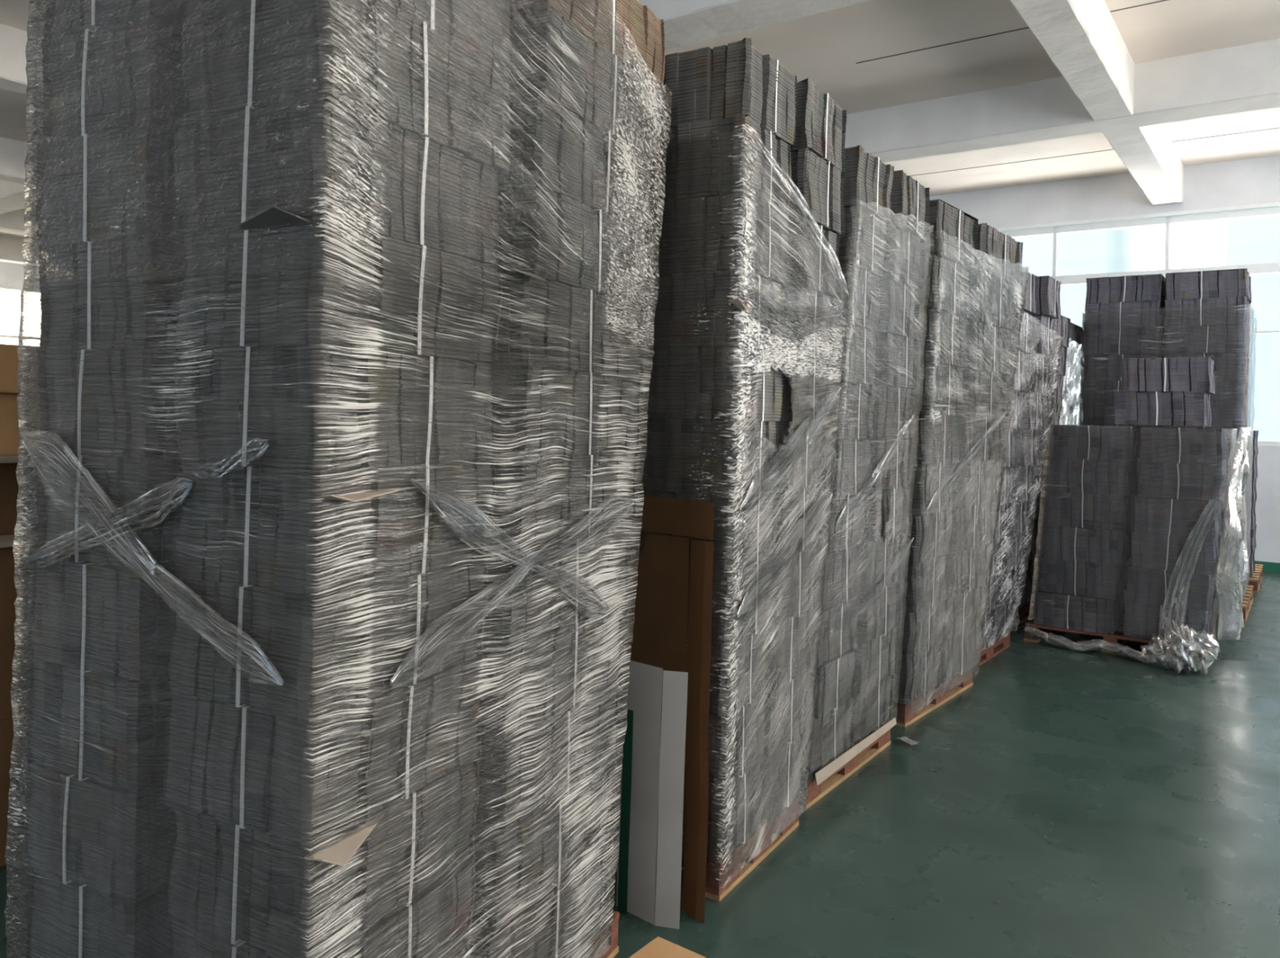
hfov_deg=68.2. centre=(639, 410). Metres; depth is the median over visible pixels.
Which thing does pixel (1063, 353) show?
bundle
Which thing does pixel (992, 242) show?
bundle
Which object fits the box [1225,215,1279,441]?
window
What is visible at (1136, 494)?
bundle
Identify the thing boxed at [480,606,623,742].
bundle
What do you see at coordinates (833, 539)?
bundle
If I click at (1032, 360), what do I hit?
bundle
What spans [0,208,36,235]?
trim
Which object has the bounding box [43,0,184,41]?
bundle
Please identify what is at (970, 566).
bundle
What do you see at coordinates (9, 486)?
carton
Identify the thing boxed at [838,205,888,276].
bundle
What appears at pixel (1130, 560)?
bundle
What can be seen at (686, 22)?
beam
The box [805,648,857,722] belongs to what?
bundle
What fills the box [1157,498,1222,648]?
film
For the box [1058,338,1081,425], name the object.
wrap
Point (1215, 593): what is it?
bundle
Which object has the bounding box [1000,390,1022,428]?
bundle
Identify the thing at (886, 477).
bundle
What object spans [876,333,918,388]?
bundle
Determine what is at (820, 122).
bundle
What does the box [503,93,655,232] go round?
bundle
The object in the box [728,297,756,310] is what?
sheet
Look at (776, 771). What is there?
bundle
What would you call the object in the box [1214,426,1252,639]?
film
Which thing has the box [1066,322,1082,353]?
bundle
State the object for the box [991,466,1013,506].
bundle
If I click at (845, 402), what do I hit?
bundle
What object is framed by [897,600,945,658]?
bundle
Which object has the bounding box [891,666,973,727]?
pallet
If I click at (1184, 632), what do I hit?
film
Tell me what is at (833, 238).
bundle
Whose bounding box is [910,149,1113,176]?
trim
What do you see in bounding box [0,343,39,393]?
carton
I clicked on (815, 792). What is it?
pallet
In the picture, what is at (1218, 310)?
bundle
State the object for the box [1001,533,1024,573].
bundle
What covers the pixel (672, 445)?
bundle
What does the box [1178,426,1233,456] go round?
bundle
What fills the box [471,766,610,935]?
bundle
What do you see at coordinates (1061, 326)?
bundle
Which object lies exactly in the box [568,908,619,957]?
pallet
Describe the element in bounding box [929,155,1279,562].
wall
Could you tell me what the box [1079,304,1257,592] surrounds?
wrap
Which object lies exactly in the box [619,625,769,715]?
bundle
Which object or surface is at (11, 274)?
wall
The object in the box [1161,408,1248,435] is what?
bundle
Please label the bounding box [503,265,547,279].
sheet
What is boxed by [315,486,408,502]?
sheet
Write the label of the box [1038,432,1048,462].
bundle
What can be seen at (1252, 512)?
bundle
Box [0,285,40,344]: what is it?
window
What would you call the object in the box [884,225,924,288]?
bundle
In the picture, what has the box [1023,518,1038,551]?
bundle
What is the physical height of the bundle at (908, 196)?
0.232 m
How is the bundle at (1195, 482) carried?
on the bundle at (1179, 517)
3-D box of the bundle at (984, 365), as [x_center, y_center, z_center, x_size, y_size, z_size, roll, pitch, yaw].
[1.773,-0.351,5.388,0.498,0.251,0.646,1,0,38]
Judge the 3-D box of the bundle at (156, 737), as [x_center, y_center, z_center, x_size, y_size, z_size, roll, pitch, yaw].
[-1.080,0.667,2.242,0.373,0.229,0.540,1,0,26]
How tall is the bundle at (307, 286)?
0.229 m
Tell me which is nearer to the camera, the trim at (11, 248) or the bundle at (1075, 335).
the bundle at (1075, 335)
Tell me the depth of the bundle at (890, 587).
4.38 m
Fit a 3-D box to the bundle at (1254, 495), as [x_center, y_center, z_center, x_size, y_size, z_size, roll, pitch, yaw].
[5.921,0.788,9.602,0.557,0.240,0.558,1,0,35]
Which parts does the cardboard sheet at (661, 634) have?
panel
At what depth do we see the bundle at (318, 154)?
1.85 m
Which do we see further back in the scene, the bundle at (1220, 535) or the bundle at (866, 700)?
the bundle at (1220, 535)
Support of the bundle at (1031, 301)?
on the bundle at (1024, 325)
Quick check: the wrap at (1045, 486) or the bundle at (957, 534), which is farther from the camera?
the wrap at (1045, 486)
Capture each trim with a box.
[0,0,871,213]
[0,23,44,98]
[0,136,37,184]
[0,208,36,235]
[0,235,39,266]
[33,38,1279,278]
[856,26,1028,63]
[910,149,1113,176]
[995,201,1279,231]
[1110,0,1168,12]
[1172,127,1279,142]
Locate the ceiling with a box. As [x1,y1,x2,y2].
[0,0,1279,240]
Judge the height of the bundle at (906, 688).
0.251 m
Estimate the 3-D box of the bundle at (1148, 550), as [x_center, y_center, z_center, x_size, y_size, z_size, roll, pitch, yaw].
[3.764,0.964,6.644,0.508,0.244,0.533,1,0,34]
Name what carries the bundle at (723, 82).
on the bundle at (690, 173)
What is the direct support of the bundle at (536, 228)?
on the bundle at (590, 326)
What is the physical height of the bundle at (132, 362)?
0.229 m
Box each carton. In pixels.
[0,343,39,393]
[0,392,40,455]
[0,462,28,535]
[0,544,37,719]
[0,715,26,866]
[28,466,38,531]
[628,936,706,957]
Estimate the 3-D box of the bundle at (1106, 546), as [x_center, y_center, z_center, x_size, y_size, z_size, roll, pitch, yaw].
[3.288,0.955,6.963,0.535,0.244,0.532,1,0,35]
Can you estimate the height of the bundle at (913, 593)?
0.251 m
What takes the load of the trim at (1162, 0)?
attached to the ceiling
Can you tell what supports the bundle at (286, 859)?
on the bundle at (410, 907)
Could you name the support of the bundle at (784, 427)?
on the bundle at (793, 499)
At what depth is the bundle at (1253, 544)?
9.25 m
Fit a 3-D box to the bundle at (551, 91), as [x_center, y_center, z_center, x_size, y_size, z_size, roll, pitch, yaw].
[-0.262,-0.907,2.764,0.408,0.229,0.690,1,0,26]
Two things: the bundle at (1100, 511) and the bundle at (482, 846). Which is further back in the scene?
the bundle at (1100, 511)
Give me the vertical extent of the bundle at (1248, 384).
0.234 m
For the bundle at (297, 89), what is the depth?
1.86 m
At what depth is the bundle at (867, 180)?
3.82 m
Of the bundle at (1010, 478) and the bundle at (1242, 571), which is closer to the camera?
the bundle at (1010, 478)
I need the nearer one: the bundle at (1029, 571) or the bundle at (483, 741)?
the bundle at (483, 741)
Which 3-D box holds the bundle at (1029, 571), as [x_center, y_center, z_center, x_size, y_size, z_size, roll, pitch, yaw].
[2.859,1.208,7.626,0.497,0.232,0.900,1,0,37]
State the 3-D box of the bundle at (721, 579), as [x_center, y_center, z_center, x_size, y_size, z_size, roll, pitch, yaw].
[0.179,0.635,3.344,0.498,0.244,0.364,1,0,31]
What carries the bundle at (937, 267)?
on the bundle at (933, 315)
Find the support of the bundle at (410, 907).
on the bundle
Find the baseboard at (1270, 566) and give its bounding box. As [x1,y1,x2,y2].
[1254,560,1279,573]
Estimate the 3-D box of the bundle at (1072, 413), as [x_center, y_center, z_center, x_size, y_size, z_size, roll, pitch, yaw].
[3.727,0.031,8.783,0.497,0.238,1.142,1,0,35]
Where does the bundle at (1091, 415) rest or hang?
on the bundle
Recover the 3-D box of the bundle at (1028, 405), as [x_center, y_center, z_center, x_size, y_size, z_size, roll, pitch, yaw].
[2.387,-0.006,6.299,0.498,0.239,0.371,1,0,36]
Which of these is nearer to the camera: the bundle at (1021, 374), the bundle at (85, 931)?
the bundle at (85, 931)
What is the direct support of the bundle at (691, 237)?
on the bundle at (679, 294)
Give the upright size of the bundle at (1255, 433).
0.240 m
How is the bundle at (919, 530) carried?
on the bundle at (913, 593)
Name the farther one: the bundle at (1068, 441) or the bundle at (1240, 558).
the bundle at (1240, 558)
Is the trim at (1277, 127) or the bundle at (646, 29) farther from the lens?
the trim at (1277, 127)
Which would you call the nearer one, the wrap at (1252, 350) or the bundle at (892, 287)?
the bundle at (892, 287)
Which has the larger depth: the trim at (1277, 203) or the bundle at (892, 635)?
the trim at (1277, 203)
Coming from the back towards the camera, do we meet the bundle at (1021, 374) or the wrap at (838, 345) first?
the bundle at (1021, 374)
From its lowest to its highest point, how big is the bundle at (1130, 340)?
0.234 m
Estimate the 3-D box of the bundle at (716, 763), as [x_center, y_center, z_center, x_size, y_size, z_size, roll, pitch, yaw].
[0.153,1.120,3.369,0.498,0.244,0.349,1,0,31]
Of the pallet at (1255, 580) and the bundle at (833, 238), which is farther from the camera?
the pallet at (1255, 580)
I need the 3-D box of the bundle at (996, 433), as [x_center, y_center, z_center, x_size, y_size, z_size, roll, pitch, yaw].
[1.743,0.149,5.457,0.498,0.251,0.619,1,0,38]
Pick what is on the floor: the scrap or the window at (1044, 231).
the scrap
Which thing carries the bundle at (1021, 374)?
on the bundle at (1015, 422)
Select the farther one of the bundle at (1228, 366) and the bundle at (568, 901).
the bundle at (1228, 366)
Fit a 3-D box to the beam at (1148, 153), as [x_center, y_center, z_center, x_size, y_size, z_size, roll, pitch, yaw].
[5.233,-2.670,9.743,0.318,0.434,3.410,1,0,35]
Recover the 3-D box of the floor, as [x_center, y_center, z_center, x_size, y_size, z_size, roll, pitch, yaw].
[-5.194,1.564,8.632,25.600,0.100,17.140,1,0,35]
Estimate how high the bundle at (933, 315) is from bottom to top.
0.251 m
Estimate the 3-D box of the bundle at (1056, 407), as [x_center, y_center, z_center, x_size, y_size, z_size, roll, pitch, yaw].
[2.975,0.050,7.538,0.497,0.232,0.897,1,0,37]
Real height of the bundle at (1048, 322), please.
0.239 m
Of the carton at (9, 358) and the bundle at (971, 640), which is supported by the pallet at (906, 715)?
the bundle at (971, 640)
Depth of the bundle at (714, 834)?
3.20 m
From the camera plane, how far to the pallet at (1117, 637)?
6.68 m
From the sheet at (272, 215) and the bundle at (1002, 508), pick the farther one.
the bundle at (1002, 508)
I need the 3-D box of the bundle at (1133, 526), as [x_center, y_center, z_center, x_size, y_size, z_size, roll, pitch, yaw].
[4.384,1.010,8.619,0.607,0.234,0.553,1,0,35]
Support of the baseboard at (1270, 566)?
attached to the wall at (1256, 180)
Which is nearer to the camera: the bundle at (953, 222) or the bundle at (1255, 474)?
the bundle at (953, 222)
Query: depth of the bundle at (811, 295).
3.47 m
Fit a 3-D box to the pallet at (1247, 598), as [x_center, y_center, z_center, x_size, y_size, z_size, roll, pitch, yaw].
[4.833,1.668,8.648,1.250,0.128,1.250,1,0,35]
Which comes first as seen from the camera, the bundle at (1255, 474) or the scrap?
the scrap
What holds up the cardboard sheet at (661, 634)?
on the floor
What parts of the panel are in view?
panel, panel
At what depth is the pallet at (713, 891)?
3.32 m
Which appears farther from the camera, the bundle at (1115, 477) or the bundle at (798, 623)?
the bundle at (1115, 477)
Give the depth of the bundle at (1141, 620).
6.50 m
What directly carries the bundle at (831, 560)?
on the bundle at (826, 627)
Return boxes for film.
[1024,623,1177,666]
[1140,620,1220,675]
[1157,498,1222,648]
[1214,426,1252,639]
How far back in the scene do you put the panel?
2.99 m
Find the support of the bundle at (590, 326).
on the bundle at (505, 410)
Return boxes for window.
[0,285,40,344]
[999,226,1054,278]
[1014,226,1144,327]
[1053,216,1167,285]
[1166,205,1279,445]
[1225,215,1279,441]
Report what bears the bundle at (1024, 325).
on the bundle at (1021, 374)
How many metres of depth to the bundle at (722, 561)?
3.14 m
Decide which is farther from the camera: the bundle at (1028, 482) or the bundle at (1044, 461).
the bundle at (1044, 461)
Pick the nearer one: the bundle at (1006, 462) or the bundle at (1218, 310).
the bundle at (1006, 462)
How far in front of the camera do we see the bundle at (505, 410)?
2.50 m
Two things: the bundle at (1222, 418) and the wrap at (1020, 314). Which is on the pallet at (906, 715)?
the wrap at (1020, 314)
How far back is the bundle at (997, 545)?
6.14 m
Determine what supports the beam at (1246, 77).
attached to the wall at (11, 274)
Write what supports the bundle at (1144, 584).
on the bundle at (1141, 620)
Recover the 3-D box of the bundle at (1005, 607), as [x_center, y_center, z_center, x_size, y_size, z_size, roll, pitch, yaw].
[2.320,1.422,6.667,0.498,0.239,0.448,1,0,36]
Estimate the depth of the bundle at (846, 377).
3.88 m
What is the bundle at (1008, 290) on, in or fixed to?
on the bundle at (984, 365)
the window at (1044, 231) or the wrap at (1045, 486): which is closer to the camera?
the wrap at (1045, 486)
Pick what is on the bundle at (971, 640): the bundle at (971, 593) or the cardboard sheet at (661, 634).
the bundle at (971, 593)
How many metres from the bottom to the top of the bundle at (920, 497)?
0.251 m
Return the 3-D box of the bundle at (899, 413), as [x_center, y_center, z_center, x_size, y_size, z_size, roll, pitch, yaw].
[0.971,0.003,4.443,0.498,0.232,0.408,1,0,35]
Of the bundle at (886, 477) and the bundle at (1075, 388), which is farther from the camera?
the bundle at (1075, 388)
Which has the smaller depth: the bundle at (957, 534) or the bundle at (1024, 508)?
the bundle at (957, 534)
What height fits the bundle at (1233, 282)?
0.234 m
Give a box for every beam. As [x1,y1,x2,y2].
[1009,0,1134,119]
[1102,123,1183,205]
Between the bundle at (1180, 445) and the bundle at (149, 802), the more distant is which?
the bundle at (1180, 445)
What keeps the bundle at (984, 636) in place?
on the pallet at (1002, 644)
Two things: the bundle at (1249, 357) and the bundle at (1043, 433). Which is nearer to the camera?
the bundle at (1043, 433)
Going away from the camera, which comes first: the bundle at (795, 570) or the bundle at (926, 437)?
the bundle at (795, 570)
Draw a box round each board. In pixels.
[0,454,34,462]
[0,531,38,547]
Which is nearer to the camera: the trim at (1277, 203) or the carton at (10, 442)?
the carton at (10, 442)
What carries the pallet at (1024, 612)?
on the floor
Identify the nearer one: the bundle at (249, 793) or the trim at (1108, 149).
the bundle at (249, 793)
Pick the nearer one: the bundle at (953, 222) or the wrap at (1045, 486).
the bundle at (953, 222)
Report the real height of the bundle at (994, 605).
0.239 m
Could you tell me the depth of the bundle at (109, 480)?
1.99 m
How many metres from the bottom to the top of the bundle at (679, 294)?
0.244 m
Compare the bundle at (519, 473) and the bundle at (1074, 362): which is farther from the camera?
the bundle at (1074, 362)
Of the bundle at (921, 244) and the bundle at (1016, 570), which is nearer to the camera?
the bundle at (921, 244)
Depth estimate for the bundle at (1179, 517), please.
6.44 m
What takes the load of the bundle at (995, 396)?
on the bundle at (996, 433)
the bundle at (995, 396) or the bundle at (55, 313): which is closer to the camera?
the bundle at (55, 313)
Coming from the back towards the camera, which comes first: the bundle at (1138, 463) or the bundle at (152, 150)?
the bundle at (1138, 463)
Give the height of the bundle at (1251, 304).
0.234 m
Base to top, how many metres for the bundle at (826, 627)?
0.232 m
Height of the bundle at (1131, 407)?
0.236 m
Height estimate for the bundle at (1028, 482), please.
0.239 m
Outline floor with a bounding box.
[0,571,1279,957]
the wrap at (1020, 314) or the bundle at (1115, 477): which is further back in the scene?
the bundle at (1115, 477)
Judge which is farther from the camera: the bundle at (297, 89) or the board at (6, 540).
the board at (6, 540)
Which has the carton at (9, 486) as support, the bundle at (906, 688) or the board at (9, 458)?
the board at (9, 458)
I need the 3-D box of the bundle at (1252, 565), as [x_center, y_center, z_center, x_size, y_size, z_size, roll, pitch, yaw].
[5.912,1.508,9.613,0.557,0.240,0.555,1,0,35]
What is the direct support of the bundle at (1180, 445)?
on the bundle at (1195, 482)
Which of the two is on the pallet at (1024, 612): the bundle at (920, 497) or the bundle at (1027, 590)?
the bundle at (1027, 590)
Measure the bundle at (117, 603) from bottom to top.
0.229 m
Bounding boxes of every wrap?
[4,0,672,957]
[650,124,850,887]
[817,202,934,770]
[906,230,1028,712]
[976,311,1064,650]
[1027,425,1237,635]
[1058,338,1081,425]
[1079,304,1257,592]
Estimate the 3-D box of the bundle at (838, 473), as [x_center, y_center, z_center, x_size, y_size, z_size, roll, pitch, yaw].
[0.687,0.226,4.074,0.499,0.232,0.416,1,0,35]
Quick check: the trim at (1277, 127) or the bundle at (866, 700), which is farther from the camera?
the trim at (1277, 127)
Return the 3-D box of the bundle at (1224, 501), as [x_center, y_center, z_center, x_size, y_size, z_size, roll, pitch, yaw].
[4.107,0.730,7.105,0.509,0.244,0.533,1,0,34]
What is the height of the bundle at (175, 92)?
0.229 m
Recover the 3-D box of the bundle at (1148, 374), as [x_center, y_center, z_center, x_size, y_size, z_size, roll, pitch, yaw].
[3.789,-0.251,6.782,0.558,0.236,0.508,1,0,34]
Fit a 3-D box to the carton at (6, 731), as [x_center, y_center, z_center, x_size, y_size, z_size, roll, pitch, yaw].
[-2.387,1.309,3.502,0.620,0.501,0.621,1,0,32]
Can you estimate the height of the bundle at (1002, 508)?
0.239 m
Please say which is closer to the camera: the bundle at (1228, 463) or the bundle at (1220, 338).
the bundle at (1228, 463)
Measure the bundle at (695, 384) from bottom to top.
0.244 m
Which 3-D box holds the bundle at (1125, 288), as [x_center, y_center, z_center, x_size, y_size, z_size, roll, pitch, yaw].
[4.442,-1.082,8.617,0.607,0.234,0.555,1,0,36]
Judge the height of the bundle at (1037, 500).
0.232 m
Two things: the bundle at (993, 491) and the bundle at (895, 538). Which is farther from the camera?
the bundle at (993, 491)
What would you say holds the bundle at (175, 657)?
on the bundle at (249, 793)
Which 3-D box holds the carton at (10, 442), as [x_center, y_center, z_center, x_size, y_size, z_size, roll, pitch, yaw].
[-2.412,0.042,3.518,0.500,0.221,0.551,1,0,35]
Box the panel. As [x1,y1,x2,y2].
[616,660,688,928]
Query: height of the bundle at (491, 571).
0.229 m
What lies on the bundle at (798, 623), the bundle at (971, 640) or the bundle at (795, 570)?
the bundle at (795, 570)
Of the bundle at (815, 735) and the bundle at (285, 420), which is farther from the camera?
the bundle at (815, 735)
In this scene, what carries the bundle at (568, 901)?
on the pallet at (613, 949)
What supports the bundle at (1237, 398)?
on the bundle at (1222, 418)
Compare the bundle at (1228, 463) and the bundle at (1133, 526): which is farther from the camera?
the bundle at (1133, 526)
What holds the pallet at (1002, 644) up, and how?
on the floor
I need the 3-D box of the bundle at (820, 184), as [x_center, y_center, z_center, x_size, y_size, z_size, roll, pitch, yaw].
[0.487,-0.813,3.637,0.498,0.244,0.406,1,0,32]
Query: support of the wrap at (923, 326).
on the pallet at (815, 792)
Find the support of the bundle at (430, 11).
on the bundle at (297, 89)
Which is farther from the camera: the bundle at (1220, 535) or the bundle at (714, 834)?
the bundle at (1220, 535)
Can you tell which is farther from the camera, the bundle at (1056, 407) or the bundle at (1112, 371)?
the bundle at (1112, 371)
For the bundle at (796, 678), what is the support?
on the bundle at (776, 771)
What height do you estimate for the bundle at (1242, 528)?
0.234 m
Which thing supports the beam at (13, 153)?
attached to the ceiling
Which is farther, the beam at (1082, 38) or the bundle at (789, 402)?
the beam at (1082, 38)
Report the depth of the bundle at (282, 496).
1.84 m
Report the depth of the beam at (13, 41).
7.70 m
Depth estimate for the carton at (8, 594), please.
3.26 m
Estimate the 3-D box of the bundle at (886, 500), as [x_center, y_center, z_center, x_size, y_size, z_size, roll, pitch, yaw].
[0.959,0.465,4.498,0.496,0.232,0.422,1,0,34]
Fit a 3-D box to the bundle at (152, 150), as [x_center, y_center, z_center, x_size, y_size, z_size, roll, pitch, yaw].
[-1.043,-0.470,2.268,0.373,0.229,0.602,1,0,27]
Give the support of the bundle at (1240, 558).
on the bundle at (1242, 571)
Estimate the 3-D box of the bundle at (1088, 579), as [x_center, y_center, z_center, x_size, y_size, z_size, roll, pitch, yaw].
[3.260,1.197,6.971,0.535,0.244,0.536,1,0,35]
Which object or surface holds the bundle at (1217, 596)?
on the pallet at (1117, 637)
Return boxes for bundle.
[22,762,170,903]
[25,658,171,792]
[25,865,167,957]
[27,555,171,680]
[35,124,178,247]
[35,453,177,570]
[37,348,178,459]
[38,236,179,351]
[41,13,186,143]
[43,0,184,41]
[162,656,488,846]
[164,560,488,722]
[164,758,479,957]
[165,858,475,957]
[170,460,496,595]
[172,218,502,363]
[173,93,505,267]
[173,345,498,470]
[180,0,515,173]
[184,0,516,75]
[469,849,604,957]
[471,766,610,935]
[475,684,619,835]
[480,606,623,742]
[482,528,630,645]
[489,452,637,551]
[493,274,644,377]
[496,365,641,457]
[500,182,650,303]
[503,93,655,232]
[514,0,665,93]
[514,4,661,162]
[608,760,763,862]
[617,693,766,788]
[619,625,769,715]
[622,556,775,643]
[635,418,779,496]
[635,488,777,569]
[639,345,784,421]
[642,268,784,351]
[649,191,790,284]
[653,113,791,213]
[658,37,797,146]
[760,731,804,821]
[764,670,808,755]
[766,609,810,690]
[771,546,817,623]
[773,484,821,556]
[775,421,826,488]
[781,285,834,359]
[781,353,830,422]
[782,217,840,297]
[787,147,844,235]
[790,78,846,172]
[802,697,853,778]
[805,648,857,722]
[808,596,860,667]
[815,543,864,610]
[817,491,868,554]
[820,438,872,497]
[825,381,876,439]
[830,323,880,385]
[831,264,884,330]
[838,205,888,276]
[842,145,893,221]
[851,674,893,743]
[854,627,899,693]
[857,581,901,643]
[862,533,902,593]
[867,486,906,542]
[869,437,911,490]
[874,385,913,438]
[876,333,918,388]
[879,279,919,338]
[883,169,929,238]
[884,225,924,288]
[891,644,941,703]
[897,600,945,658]
[900,554,948,612]
[901,508,952,564]
[906,462,956,515]
[910,413,961,465]
[911,362,966,415]
[915,309,970,367]
[918,254,974,318]
[920,199,978,268]
[937,626,977,684]
[942,586,982,640]
[947,544,987,596]
[950,501,992,552]
[955,368,1008,417]
[955,459,997,507]
[960,415,1001,462]
[966,320,1012,373]
[968,272,1017,330]
[973,222,1022,286]
[976,610,993,649]
[982,573,999,613]
[987,538,1004,577]
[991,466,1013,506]
[991,502,1008,540]
[992,600,1013,640]
[996,568,1019,607]
[997,428,1016,467]
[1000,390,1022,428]
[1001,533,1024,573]
[1007,350,1026,391]
[1007,500,1029,537]
[1011,311,1033,352]
[1011,464,1034,502]
[1012,574,1033,608]
[1015,428,1039,466]
[1017,269,1037,314]
[1018,546,1036,578]
[1021,391,1044,429]
[1022,353,1049,392]
[1023,315,1054,355]
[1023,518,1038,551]
[1027,490,1041,519]
[1029,275,1061,319]
[1032,461,1044,490]
[1033,590,1124,634]
[1035,555,1127,599]
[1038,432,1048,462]
[1039,404,1060,432]
[1040,524,1132,564]
[1041,373,1063,404]
[1043,489,1134,530]
[1046,343,1066,375]
[1047,457,1137,496]
[1049,424,1141,461]
[1053,315,1071,346]
[1058,400,1079,425]
[1062,374,1081,403]
[1065,348,1081,377]
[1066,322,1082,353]
[1081,380,1121,406]
[1082,406,1161,429]
[1083,326,1165,355]
[1083,353,1163,380]
[1084,300,1165,330]
[1085,273,1166,304]
[1113,391,1211,426]
[1120,356,1215,393]
[1123,600,1213,646]
[1125,563,1215,610]
[1127,557,1132,564]
[1130,529,1219,573]
[1131,513,1134,531]
[1133,486,1138,496]
[1133,495,1222,537]
[1137,459,1141,486]
[1137,461,1227,501]
[1140,426,1230,465]
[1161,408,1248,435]
[1163,351,1249,382]
[1164,296,1250,328]
[1164,324,1250,355]
[1165,268,1251,302]
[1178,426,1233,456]
[1210,380,1248,408]
[1213,595,1217,622]
[1214,564,1222,598]
[1218,530,1224,551]
[1222,497,1227,530]
[1222,547,1243,575]
[1224,517,1244,542]
[1226,462,1231,496]
[1226,571,1243,603]
[1245,547,1255,577]
[1246,524,1256,553]
[1247,382,1252,410]
[1248,357,1253,383]
[1248,477,1257,504]
[1248,501,1256,528]
[1249,303,1254,334]
[1249,430,1258,454]
[1249,453,1257,479]
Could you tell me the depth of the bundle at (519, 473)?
2.50 m
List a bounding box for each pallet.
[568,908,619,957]
[601,793,799,901]
[798,720,890,810]
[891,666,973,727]
[973,631,1010,669]
[1017,601,1030,623]
[1023,608,1214,664]
[1124,585,1253,622]
[1247,564,1262,592]
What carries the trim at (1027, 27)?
attached to the ceiling
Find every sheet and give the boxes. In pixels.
[228,205,314,231]
[304,813,384,866]
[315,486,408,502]
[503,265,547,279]
[625,495,714,922]
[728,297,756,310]
[814,716,896,785]
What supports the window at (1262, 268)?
in the wall at (1256, 180)
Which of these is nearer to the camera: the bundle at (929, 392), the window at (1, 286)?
the bundle at (929, 392)
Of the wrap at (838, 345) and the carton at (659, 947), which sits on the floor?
the carton at (659, 947)
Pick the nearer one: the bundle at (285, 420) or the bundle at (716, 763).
the bundle at (285, 420)
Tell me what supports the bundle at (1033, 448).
on the bundle at (1028, 482)
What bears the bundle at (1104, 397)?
on the bundle at (1091, 415)
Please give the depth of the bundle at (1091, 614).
6.77 m
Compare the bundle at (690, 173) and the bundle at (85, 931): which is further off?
the bundle at (690, 173)
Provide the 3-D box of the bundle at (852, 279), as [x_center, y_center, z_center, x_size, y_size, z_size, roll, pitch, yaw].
[0.734,-0.466,4.025,0.495,0.232,0.393,1,0,35]
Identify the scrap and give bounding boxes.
[897,736,919,745]
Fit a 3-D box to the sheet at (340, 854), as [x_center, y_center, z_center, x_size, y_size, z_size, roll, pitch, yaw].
[-0.527,0.804,1.767,0.055,0.027,0.209,1,0,26]
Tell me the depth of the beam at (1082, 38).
6.77 m
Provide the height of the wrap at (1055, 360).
2.160 m
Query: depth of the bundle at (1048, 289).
5.88 m
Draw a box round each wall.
[0,261,39,289]
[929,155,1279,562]
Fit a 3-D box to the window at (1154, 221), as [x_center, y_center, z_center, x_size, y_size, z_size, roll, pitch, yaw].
[5.699,-0.971,11.521,1.240,2.660,0.100,1,0,35]
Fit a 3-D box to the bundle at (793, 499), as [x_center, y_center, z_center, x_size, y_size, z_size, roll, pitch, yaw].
[0.405,0.398,3.673,0.497,0.244,0.376,1,0,31]
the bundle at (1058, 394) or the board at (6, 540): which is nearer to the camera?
the board at (6, 540)
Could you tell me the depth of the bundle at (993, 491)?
5.34 m
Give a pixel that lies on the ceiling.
(825, 48)
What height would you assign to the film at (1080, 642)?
0.123 m
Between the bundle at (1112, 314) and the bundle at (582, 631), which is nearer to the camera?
the bundle at (582, 631)

